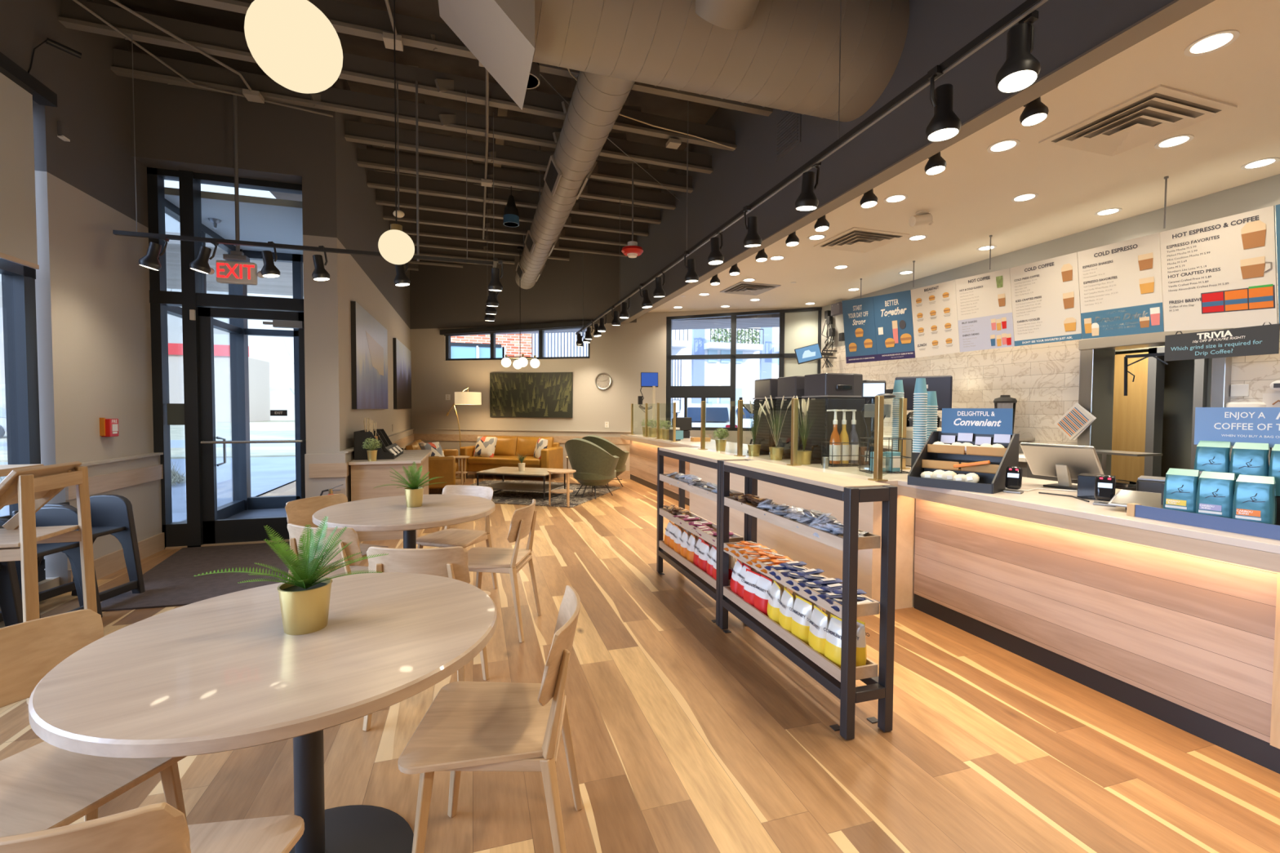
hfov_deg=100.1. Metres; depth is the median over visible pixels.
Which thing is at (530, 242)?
register
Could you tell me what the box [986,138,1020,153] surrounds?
recessed light
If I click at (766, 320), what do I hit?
soffit
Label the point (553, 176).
register
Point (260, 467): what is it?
ground
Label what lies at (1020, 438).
wall shelf
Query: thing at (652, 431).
pot
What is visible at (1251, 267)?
picture
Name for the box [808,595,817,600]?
bar
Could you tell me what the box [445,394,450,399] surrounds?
light switch
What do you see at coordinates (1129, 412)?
door
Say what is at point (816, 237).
recessed light
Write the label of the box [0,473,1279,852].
floor
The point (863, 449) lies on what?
carton
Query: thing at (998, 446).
pastry
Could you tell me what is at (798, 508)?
snack packet
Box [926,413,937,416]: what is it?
paper cup
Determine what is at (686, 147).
rod
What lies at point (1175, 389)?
door
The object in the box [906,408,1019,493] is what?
display
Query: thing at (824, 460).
shaker
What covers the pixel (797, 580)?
print
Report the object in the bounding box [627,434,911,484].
countertop
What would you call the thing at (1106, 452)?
shelf
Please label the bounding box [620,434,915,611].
counter
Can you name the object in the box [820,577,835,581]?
print
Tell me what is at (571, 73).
cable
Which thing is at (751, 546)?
bar
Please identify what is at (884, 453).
carton
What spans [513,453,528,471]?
potted grass
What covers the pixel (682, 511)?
snack packet
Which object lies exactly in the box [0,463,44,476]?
bar
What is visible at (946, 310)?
picture
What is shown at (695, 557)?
snack bag
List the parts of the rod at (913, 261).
rod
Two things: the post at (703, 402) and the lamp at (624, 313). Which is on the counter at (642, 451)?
the post at (703, 402)
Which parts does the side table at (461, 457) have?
leg, leg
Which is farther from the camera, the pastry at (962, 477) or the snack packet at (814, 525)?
the pastry at (962, 477)
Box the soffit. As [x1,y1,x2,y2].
[487,313,779,334]
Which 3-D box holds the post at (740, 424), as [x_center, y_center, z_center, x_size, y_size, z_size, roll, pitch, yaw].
[1.043,0.016,5.583,0.090,0.583,0.090,0,2,-17]
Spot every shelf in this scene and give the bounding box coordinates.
[455,471,467,474]
[484,481,564,492]
[551,488,573,493]
[656,446,753,626]
[719,460,897,740]
[1019,437,1035,440]
[1095,448,1162,456]
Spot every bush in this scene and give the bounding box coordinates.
[361,438,382,461]
[640,420,651,435]
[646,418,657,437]
[653,419,666,438]
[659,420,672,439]
[712,427,728,451]
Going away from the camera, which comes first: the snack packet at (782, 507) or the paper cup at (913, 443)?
the snack packet at (782, 507)
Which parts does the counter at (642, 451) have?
maple panel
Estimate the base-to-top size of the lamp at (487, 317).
0.280 m
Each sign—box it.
[166,403,184,425]
[208,91,264,284]
[1194,407,1279,457]
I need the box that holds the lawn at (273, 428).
[0,418,295,462]
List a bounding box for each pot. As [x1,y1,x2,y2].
[277,577,332,635]
[366,449,377,461]
[404,486,423,507]
[518,462,525,471]
[642,426,650,435]
[648,427,657,437]
[656,428,665,438]
[662,429,669,439]
[715,439,726,451]
[747,444,760,456]
[768,447,783,460]
[797,450,812,464]
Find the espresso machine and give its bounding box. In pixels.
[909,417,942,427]
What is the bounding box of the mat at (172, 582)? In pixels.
[100,541,302,611]
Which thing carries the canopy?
attached to the ceiling at (261, 220)
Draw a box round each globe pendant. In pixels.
[244,0,342,93]
[377,0,414,264]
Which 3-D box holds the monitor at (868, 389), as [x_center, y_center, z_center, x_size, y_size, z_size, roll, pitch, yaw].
[1.942,-0.010,4.443,0.220,0.718,0.248,-1,2,-24]
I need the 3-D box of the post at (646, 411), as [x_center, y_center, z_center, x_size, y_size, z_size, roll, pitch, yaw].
[0.111,-0.110,9.260,0.090,0.583,0.090,0,2,-17]
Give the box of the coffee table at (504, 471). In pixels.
[476,466,565,501]
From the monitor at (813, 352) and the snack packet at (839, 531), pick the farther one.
the monitor at (813, 352)
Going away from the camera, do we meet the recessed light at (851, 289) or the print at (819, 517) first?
the print at (819, 517)
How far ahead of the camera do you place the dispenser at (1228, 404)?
4.38 m
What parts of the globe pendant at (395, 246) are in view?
cord, globe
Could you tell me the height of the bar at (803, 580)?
0.022 m
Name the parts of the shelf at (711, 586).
post, post, long rail, long rail, post, post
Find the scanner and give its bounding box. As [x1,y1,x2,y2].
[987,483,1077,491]
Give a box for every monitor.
[638,372,657,412]
[794,342,836,364]
[857,382,895,469]
[885,375,952,410]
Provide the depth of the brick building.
23.95 m
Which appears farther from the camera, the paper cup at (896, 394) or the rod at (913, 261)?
the rod at (913, 261)
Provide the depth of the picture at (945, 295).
6.31 m
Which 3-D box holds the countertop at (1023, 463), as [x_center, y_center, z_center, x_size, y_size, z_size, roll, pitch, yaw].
[3.697,0.659,7.613,0.665,1.000,4.100,0,2,-17]
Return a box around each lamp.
[137,235,168,271]
[189,239,218,274]
[260,241,279,277]
[311,245,329,280]
[393,262,410,286]
[445,387,481,479]
[484,291,497,314]
[484,306,495,320]
[485,290,499,306]
[487,259,502,291]
[576,329,582,344]
[576,331,583,346]
[582,328,590,343]
[584,324,592,339]
[591,319,601,337]
[597,314,606,332]
[611,305,621,325]
[618,297,630,318]
[621,163,643,257]
[639,283,653,308]
[653,270,665,297]
[684,250,698,282]
[706,231,724,265]
[710,274,719,285]
[728,263,740,275]
[742,205,762,247]
[755,248,767,262]
[785,231,799,246]
[795,161,821,211]
[813,214,829,231]
[859,188,878,208]
[924,151,946,175]
[925,65,961,142]
[995,9,1040,93]
[1019,96,1048,126]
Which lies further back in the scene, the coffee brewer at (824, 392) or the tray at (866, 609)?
the coffee brewer at (824, 392)
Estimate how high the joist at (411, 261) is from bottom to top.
0.490 m
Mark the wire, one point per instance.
(540, 73)
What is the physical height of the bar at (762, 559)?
0.022 m
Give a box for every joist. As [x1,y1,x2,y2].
[57,0,737,151]
[111,48,713,173]
[176,0,773,115]
[344,120,693,192]
[356,120,675,209]
[366,146,661,224]
[375,168,648,236]
[382,189,636,246]
[389,220,626,257]
[407,234,569,260]
[407,258,462,267]
[407,262,418,271]
[413,245,515,264]
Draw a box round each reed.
[742,398,767,456]
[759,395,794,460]
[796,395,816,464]
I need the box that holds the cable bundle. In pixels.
[821,310,844,368]
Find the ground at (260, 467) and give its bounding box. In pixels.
[0,456,295,482]
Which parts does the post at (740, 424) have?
post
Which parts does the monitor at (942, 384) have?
arm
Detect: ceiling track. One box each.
[112,31,493,265]
[486,111,497,296]
[575,0,1048,334]
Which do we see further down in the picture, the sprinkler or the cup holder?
the cup holder
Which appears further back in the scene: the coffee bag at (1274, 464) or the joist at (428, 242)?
the joist at (428, 242)
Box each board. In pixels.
[841,296,877,363]
[873,289,915,360]
[910,280,959,357]
[955,268,1014,352]
[1009,252,1082,346]
[1077,232,1164,338]
[1160,205,1278,331]
[1164,322,1279,361]
[1275,204,1279,323]
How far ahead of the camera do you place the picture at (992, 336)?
5.82 m
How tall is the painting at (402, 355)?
1.200 m
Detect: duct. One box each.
[438,0,909,121]
[515,71,635,288]
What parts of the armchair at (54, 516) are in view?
panel, panel, seat, panel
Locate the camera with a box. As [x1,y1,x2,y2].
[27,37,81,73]
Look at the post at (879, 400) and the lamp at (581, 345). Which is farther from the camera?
the lamp at (581, 345)
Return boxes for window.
[0,257,45,582]
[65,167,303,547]
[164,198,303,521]
[445,329,590,360]
[666,306,822,431]
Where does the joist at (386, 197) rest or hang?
attached to the wall at (371, 284)
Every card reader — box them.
[1003,466,1023,493]
[1093,475,1115,506]
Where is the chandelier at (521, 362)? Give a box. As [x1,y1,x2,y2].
[501,246,539,368]
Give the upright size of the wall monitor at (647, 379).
0.757 m
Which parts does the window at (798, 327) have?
head frame, frosted pane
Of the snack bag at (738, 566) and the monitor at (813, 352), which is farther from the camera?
the monitor at (813, 352)
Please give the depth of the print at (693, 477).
4.19 m
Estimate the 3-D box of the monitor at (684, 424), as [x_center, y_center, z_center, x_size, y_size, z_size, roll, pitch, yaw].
[0.703,0.018,9.043,0.280,0.349,0.258,0,2,-17]
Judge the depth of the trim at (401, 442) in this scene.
9.53 m
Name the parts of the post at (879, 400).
plate, post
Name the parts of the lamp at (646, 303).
lamp shade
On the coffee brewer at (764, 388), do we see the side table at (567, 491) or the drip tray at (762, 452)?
the drip tray at (762, 452)
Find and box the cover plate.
[1230,384,1249,396]
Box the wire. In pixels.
[539,73,680,201]
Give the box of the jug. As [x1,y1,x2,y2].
[993,395,1017,433]
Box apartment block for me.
[671,327,779,405]
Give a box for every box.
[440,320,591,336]
[831,302,843,315]
[1075,473,1115,500]
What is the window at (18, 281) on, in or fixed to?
in the wall at (92, 289)
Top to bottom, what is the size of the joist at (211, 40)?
0.504 m
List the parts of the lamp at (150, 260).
lamp shade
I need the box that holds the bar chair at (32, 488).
[0,461,97,704]
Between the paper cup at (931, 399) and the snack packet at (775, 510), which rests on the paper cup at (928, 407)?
the paper cup at (931, 399)
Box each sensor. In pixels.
[57,120,70,142]
[189,309,195,319]
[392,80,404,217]
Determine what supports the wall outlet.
attached to the wall at (582, 287)
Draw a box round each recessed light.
[672,306,683,308]
[697,293,710,295]
[720,305,730,307]
[742,278,755,281]
[749,298,760,301]
[768,255,785,260]
[804,302,816,305]
[807,234,826,240]
[833,265,848,269]
[847,288,860,291]
[884,194,907,203]
[898,271,913,275]
[907,235,927,240]
[976,245,996,250]
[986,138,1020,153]
[1011,192,1038,202]
[1094,208,1122,216]
[1154,133,1193,149]
[1183,29,1239,56]
[1240,157,1279,169]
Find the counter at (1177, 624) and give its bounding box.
[897,476,1279,773]
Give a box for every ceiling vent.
[720,281,780,295]
[813,226,910,253]
[1038,84,1237,157]
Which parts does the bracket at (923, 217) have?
plate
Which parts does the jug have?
lid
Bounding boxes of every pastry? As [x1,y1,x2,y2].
[920,471,933,478]
[932,470,944,479]
[933,441,944,444]
[941,471,956,480]
[951,442,961,445]
[951,474,966,481]
[960,442,973,453]
[965,472,979,483]
[979,443,992,447]
[991,444,1004,448]
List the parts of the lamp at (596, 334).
lamp shade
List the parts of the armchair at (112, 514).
panel, panel, panel, seat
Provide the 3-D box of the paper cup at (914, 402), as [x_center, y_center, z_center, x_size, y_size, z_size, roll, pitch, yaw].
[1.998,-0.217,3.818,0.091,0.115,0.091,0,2,-17]
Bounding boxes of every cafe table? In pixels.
[28,572,497,852]
[312,494,495,548]
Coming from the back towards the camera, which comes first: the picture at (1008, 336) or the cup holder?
the picture at (1008, 336)
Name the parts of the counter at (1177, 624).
corner post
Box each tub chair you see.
[564,438,619,499]
[582,435,629,487]
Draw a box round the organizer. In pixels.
[353,429,404,460]
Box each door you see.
[198,306,306,544]
[1111,351,1148,484]
[1143,346,1208,477]
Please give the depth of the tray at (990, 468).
3.34 m
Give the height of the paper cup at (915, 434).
0.115 m
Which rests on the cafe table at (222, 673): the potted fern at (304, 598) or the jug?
the potted fern at (304, 598)
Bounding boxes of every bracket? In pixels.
[909,209,933,226]
[1124,352,1168,395]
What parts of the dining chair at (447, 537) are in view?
rail, seat, backrest, rail, leg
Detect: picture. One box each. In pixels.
[848,342,857,351]
[854,328,863,337]
[863,338,872,347]
[878,327,884,347]
[884,337,894,347]
[892,320,897,343]
[900,333,911,343]
[915,297,921,303]
[916,312,922,318]
[918,327,924,333]
[928,295,934,300]
[929,310,936,315]
[930,325,937,330]
[932,340,937,345]
[942,292,948,297]
[943,307,950,313]
[944,323,951,328]
[945,337,951,343]
[990,334,995,346]
[991,318,995,330]
[995,275,1002,288]
[995,319,1000,330]
[995,334,1001,346]
[997,293,1004,306]
[1001,316,1006,328]
[1001,333,1006,344]
[1005,333,1011,345]
[1061,263,1072,281]
[1062,291,1074,308]
[1063,317,1075,331]
[1084,317,1091,333]
[1090,322,1098,336]
[1137,252,1153,270]
[1138,276,1154,293]
[1139,316,1149,328]
[1150,306,1159,325]
[1240,220,1266,249]
[1240,255,1265,279]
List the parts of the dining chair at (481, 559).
leg, rail, seat, leg, backrest, rail, leg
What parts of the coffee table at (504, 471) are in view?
rail, leg, rail, leg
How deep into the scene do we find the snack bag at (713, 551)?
3.61 m
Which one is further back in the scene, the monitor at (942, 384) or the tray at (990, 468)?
the monitor at (942, 384)
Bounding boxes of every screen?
[671,399,679,417]
[1020,442,1104,489]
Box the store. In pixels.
[168,342,270,422]
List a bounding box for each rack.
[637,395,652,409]
[821,441,869,466]
[859,437,912,473]
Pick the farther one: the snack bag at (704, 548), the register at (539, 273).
the register at (539, 273)
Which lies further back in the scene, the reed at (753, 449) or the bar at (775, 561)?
the reed at (753, 449)
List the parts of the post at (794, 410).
plate, post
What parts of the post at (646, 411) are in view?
post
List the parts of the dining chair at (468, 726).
leg, leg, seat, rail, leg, backrest, rail, leg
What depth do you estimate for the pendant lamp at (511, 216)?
6.91 m
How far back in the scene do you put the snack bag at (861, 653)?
2.36 m
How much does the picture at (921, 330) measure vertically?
0.060 m
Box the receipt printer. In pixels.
[1136,475,1165,493]
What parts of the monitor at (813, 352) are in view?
arm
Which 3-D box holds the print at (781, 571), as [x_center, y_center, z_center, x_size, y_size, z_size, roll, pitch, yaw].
[0.753,0.754,2.800,0.066,0.001,0.030,-1,2,-10]
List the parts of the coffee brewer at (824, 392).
tap handle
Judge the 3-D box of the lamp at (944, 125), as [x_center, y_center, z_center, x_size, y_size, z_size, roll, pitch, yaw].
[1.318,-1.406,2.330,0.138,0.273,0.136,-2,2,-17]
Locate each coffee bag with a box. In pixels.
[1162,468,1199,513]
[1194,440,1231,475]
[1195,471,1236,518]
[1229,442,1270,480]
[1231,474,1276,524]
[1268,444,1279,496]
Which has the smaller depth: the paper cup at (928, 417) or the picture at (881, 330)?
the paper cup at (928, 417)
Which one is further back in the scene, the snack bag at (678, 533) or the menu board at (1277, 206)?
the snack bag at (678, 533)
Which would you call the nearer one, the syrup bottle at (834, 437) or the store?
the syrup bottle at (834, 437)
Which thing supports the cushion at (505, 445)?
on the leather sofa at (552, 456)
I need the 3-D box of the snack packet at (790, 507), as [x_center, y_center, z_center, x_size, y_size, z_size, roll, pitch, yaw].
[0.798,0.458,2.971,0.120,0.040,0.069,2,2,34]
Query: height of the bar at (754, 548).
0.040 m
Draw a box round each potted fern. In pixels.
[194,516,388,635]
[374,462,444,507]
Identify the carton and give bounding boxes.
[857,446,868,464]
[870,451,885,471]
[884,451,900,471]
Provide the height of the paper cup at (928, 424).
0.115 m
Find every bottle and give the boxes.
[826,409,840,463]
[838,409,848,463]
[846,409,858,463]
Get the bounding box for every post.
[630,404,635,435]
[644,403,649,437]
[652,386,655,427]
[654,403,661,439]
[670,402,677,441]
[697,400,707,449]
[733,400,746,456]
[786,398,801,466]
[867,395,888,481]
[898,398,910,469]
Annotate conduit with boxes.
[72,0,681,239]
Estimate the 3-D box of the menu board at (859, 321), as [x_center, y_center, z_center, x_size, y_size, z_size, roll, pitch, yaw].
[3.186,-1.404,7.784,0.112,0.954,0.656,0,2,-17]
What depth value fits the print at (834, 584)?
2.54 m
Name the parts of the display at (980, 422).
panel, panel, panel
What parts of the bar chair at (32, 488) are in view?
rail, leg, seat, backrest, rail, rail, leg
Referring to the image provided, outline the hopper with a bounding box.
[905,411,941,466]
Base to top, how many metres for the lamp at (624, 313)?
0.273 m
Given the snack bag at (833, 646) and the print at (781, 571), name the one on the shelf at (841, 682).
the snack bag at (833, 646)
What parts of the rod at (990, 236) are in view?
rod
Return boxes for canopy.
[165,231,303,295]
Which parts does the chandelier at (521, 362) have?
globe, globe, rod, globe, globe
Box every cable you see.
[567,68,735,149]
[1038,492,1089,502]
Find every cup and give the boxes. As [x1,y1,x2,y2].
[892,379,904,393]
[893,393,904,395]
[911,447,922,450]
[912,408,927,411]
[912,411,927,413]
[912,413,927,416]
[912,416,927,418]
[912,418,927,421]
[912,421,927,423]
[912,423,927,426]
[912,426,926,428]
[912,428,926,431]
[912,431,926,433]
[912,433,926,435]
[912,435,926,438]
[912,437,926,440]
[912,440,926,443]
[912,442,924,445]
[912,444,924,448]
[913,377,927,394]
[913,394,927,396]
[913,396,927,399]
[913,399,927,401]
[913,401,927,404]
[913,404,927,406]
[913,406,927,408]
[926,391,937,406]
[926,406,937,408]
[926,408,937,411]
[926,411,937,413]
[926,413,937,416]
[926,416,937,418]
[926,420,937,422]
[926,422,937,425]
[926,425,937,427]
[926,427,937,430]
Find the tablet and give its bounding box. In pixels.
[1107,489,1163,510]
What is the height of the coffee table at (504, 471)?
0.393 m
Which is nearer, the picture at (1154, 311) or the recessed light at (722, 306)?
the picture at (1154, 311)
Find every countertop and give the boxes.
[348,449,431,465]
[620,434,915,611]
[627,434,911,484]
[883,435,1057,481]
[883,441,1026,462]
[897,476,1279,554]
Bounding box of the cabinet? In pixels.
[348,449,431,542]
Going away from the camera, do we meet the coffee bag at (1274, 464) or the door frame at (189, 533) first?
the coffee bag at (1274, 464)
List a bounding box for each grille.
[516,264,522,278]
[525,233,533,251]
[545,160,558,192]
[579,167,595,195]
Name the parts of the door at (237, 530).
pull handle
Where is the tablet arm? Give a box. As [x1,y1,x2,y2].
[742,404,754,443]
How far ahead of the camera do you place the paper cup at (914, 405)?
3.78 m
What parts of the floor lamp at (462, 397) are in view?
lamp shade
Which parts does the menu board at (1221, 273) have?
card frame, mug handle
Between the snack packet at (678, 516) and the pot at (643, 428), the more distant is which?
the pot at (643, 428)
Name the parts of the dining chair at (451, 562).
leg, backrest, leg, leg, seat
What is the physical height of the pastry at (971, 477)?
0.077 m
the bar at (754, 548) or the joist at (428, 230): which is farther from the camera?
the joist at (428, 230)
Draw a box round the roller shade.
[0,51,57,269]
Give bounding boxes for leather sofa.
[403,440,458,488]
[459,435,563,480]
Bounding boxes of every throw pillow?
[420,441,444,457]
[473,436,497,457]
[533,438,547,458]
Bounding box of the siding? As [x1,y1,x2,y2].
[531,332,685,426]
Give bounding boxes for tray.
[658,540,730,589]
[659,473,743,502]
[659,506,743,546]
[690,437,711,441]
[723,541,879,618]
[723,586,878,682]
[724,496,880,551]
[746,450,768,455]
[782,454,791,458]
[810,458,821,463]
[921,459,960,471]
[927,444,965,454]
[960,462,999,474]
[966,446,1006,457]
[1126,483,1279,540]
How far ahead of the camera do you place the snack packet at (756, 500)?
3.14 m
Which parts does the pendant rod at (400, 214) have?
stem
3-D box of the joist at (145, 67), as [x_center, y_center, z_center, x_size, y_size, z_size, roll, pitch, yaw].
[-1.888,-3.325,5.744,5.730,0.504,0.666,0,2,-17]
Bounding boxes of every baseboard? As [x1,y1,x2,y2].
[67,532,164,591]
[457,465,630,479]
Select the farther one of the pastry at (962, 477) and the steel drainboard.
the steel drainboard
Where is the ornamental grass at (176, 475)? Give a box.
[0,458,186,486]
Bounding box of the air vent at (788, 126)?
[775,111,801,161]
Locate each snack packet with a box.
[666,471,678,476]
[666,505,675,511]
[672,515,688,517]
[674,472,684,479]
[677,479,694,483]
[678,510,689,513]
[679,474,692,478]
[682,517,700,520]
[684,474,702,479]
[687,481,705,485]
[688,523,706,526]
[693,526,710,529]
[695,521,711,524]
[696,528,714,532]
[706,482,716,488]
[736,493,746,502]
[744,494,759,498]
[746,496,759,500]
[750,498,759,503]
[756,503,777,508]
[757,499,772,506]
[768,509,783,513]
[773,511,787,516]
[775,504,789,510]
[783,505,795,511]
[784,508,798,517]
[790,511,807,520]
[793,507,804,511]
[795,517,813,523]
[802,509,824,515]
[802,510,819,519]
[808,523,831,532]
[809,513,831,524]
[813,529,838,537]
[816,519,835,523]
[817,522,843,531]
[819,514,839,522]
[826,522,843,528]
[829,530,839,535]
[832,528,843,534]
[858,531,869,536]
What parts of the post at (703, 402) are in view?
post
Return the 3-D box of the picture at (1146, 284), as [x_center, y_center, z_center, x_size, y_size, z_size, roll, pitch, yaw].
[4.211,-1.173,4.454,0.016,0.128,0.104,0,2,-17]
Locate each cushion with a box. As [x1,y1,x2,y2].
[404,441,421,449]
[467,455,541,466]
[483,435,517,455]
[515,436,554,456]
[573,469,616,483]
[615,463,626,474]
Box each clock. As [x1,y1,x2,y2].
[595,373,611,389]
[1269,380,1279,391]
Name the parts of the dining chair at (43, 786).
backrest, leg, seat, leg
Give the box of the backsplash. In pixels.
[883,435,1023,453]
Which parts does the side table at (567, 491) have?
leg, leg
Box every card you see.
[940,435,955,443]
[957,432,973,441]
[974,436,991,444]
[993,434,1010,443]
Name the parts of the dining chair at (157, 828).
backrest, seat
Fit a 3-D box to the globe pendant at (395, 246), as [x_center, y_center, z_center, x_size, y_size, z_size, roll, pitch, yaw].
[-1.528,-2.026,3.346,0.209,2.005,0.209,0,2,-22]
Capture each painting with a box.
[350,301,387,408]
[392,337,411,408]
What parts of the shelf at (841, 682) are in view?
post, foot plate, post, long rail, long rail, foot plate, post, long rail, rail, foot plate, rail, post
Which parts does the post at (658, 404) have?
post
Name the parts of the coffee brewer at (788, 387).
tap handle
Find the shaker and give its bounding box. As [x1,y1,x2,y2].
[822,457,828,468]
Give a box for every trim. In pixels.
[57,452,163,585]
[164,539,289,549]
[304,453,346,497]
[308,462,346,478]
[339,428,414,502]
[346,433,413,475]
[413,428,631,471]
[413,433,630,444]
[620,0,1214,323]
[664,306,814,316]
[1075,328,1231,479]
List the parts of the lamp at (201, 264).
lamp shade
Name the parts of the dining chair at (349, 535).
leg, seat, leg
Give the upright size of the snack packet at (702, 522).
0.020 m
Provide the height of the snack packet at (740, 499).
0.043 m
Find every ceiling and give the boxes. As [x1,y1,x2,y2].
[119,0,719,201]
[164,186,302,254]
[648,0,1279,312]
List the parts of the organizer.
panel, panel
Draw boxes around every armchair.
[0,506,102,622]
[0,525,22,626]
[12,494,145,606]
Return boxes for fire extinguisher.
[320,484,342,495]
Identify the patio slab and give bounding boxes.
[0,477,295,522]
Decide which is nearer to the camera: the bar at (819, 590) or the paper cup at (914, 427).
the bar at (819, 590)
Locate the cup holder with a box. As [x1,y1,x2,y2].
[911,452,919,468]
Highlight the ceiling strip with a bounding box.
[493,107,507,167]
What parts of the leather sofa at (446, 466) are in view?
arm, arm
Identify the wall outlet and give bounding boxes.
[604,422,608,427]
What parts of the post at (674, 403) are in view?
post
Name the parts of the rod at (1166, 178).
rod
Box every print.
[489,372,573,417]
[688,475,697,479]
[758,557,771,559]
[777,569,791,572]
[786,509,796,513]
[786,560,799,564]
[793,511,804,515]
[794,577,808,581]
[802,568,816,572]
[806,582,821,585]
[809,509,822,514]
[811,514,825,521]
[812,588,824,591]
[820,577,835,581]
[823,514,836,519]
[825,592,841,595]
[827,583,841,587]
[857,600,872,604]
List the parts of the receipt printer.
lid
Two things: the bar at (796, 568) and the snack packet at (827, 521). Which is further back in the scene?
the bar at (796, 568)
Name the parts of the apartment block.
railing, panel, railing, panel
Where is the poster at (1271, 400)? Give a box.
[1262,393,1279,448]
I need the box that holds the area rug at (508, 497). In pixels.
[438,480,622,507]
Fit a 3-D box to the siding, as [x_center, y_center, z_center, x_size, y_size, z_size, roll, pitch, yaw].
[-1.393,-3.470,25.953,7.650,8.000,0.400,0,2,-17]
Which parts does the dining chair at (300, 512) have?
backrest, seat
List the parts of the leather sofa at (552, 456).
arm, arm, frame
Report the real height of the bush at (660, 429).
0.314 m
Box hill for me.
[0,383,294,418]
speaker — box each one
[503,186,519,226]
[526,62,539,88]
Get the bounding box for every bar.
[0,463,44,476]
[726,543,744,548]
[729,548,753,553]
[737,550,763,555]
[739,540,762,546]
[742,545,768,549]
[742,555,760,559]
[750,557,776,563]
[751,546,777,552]
[755,551,774,555]
[755,561,780,568]
[760,568,767,573]
[764,553,790,559]
[764,564,789,570]
[768,569,795,576]
[769,558,794,563]
[773,575,794,580]
[778,560,806,567]
[781,572,803,578]
[783,564,805,571]
[786,577,813,585]
[791,586,812,591]
[795,568,824,576]
[796,582,826,588]
[800,574,827,580]
[803,588,828,594]
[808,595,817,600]
[812,577,842,585]
[817,592,842,599]
[818,583,842,591]
[825,598,842,604]
[830,605,839,612]
[831,588,866,595]
[840,595,865,601]
[857,599,879,604]
[953,460,990,467]
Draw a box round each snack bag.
[663,520,672,546]
[668,523,679,549]
[673,526,682,555]
[679,529,689,559]
[685,533,697,564]
[693,537,705,567]
[697,540,710,573]
[706,541,716,549]
[706,545,716,577]
[711,552,716,579]
[728,554,736,579]
[729,559,742,594]
[736,562,751,599]
[741,568,760,606]
[749,566,759,573]
[753,573,772,616]
[767,580,782,624]
[777,582,792,595]
[777,587,795,633]
[789,595,813,646]
[792,591,808,600]
[807,600,825,613]
[807,604,829,656]
[823,613,841,668]
[825,609,839,621]
[840,617,869,666]
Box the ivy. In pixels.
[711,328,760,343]
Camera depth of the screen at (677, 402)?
9.55 m
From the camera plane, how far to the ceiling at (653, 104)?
5.83 m
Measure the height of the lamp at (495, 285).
0.280 m
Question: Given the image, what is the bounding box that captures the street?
[0,439,295,450]
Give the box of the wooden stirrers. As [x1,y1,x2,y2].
[363,417,377,436]
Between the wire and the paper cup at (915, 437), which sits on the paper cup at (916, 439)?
the paper cup at (915, 437)
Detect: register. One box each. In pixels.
[515,262,524,280]
[524,230,535,254]
[535,264,546,281]
[543,155,561,196]
[548,233,561,256]
[576,161,597,199]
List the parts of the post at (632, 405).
post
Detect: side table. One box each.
[453,455,470,484]
[547,469,576,506]
[565,456,581,484]
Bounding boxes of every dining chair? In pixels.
[0,608,187,836]
[0,802,304,852]
[284,493,388,579]
[287,523,368,577]
[362,546,490,731]
[398,585,582,852]
[416,484,497,589]
[466,498,541,642]
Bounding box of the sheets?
[1053,403,1096,439]
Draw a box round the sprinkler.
[208,217,222,229]
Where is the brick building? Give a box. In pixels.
[450,333,531,358]
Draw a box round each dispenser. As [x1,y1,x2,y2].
[668,426,683,440]
[1225,402,1266,407]
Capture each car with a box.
[0,406,6,438]
[677,403,737,427]
[735,405,753,427]
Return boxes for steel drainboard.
[1095,448,1162,470]
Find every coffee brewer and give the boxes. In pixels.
[746,378,777,455]
[772,376,804,458]
[799,373,865,463]
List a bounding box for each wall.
[0,0,153,611]
[128,20,348,453]
[343,79,411,448]
[409,251,815,444]
[620,0,1173,322]
[820,173,1279,479]
[1115,346,1212,407]
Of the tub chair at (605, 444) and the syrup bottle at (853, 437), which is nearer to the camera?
the syrup bottle at (853, 437)
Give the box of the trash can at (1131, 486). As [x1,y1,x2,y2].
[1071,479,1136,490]
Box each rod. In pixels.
[685,146,687,269]
[912,260,915,287]
[989,235,992,269]
[1163,175,1168,228]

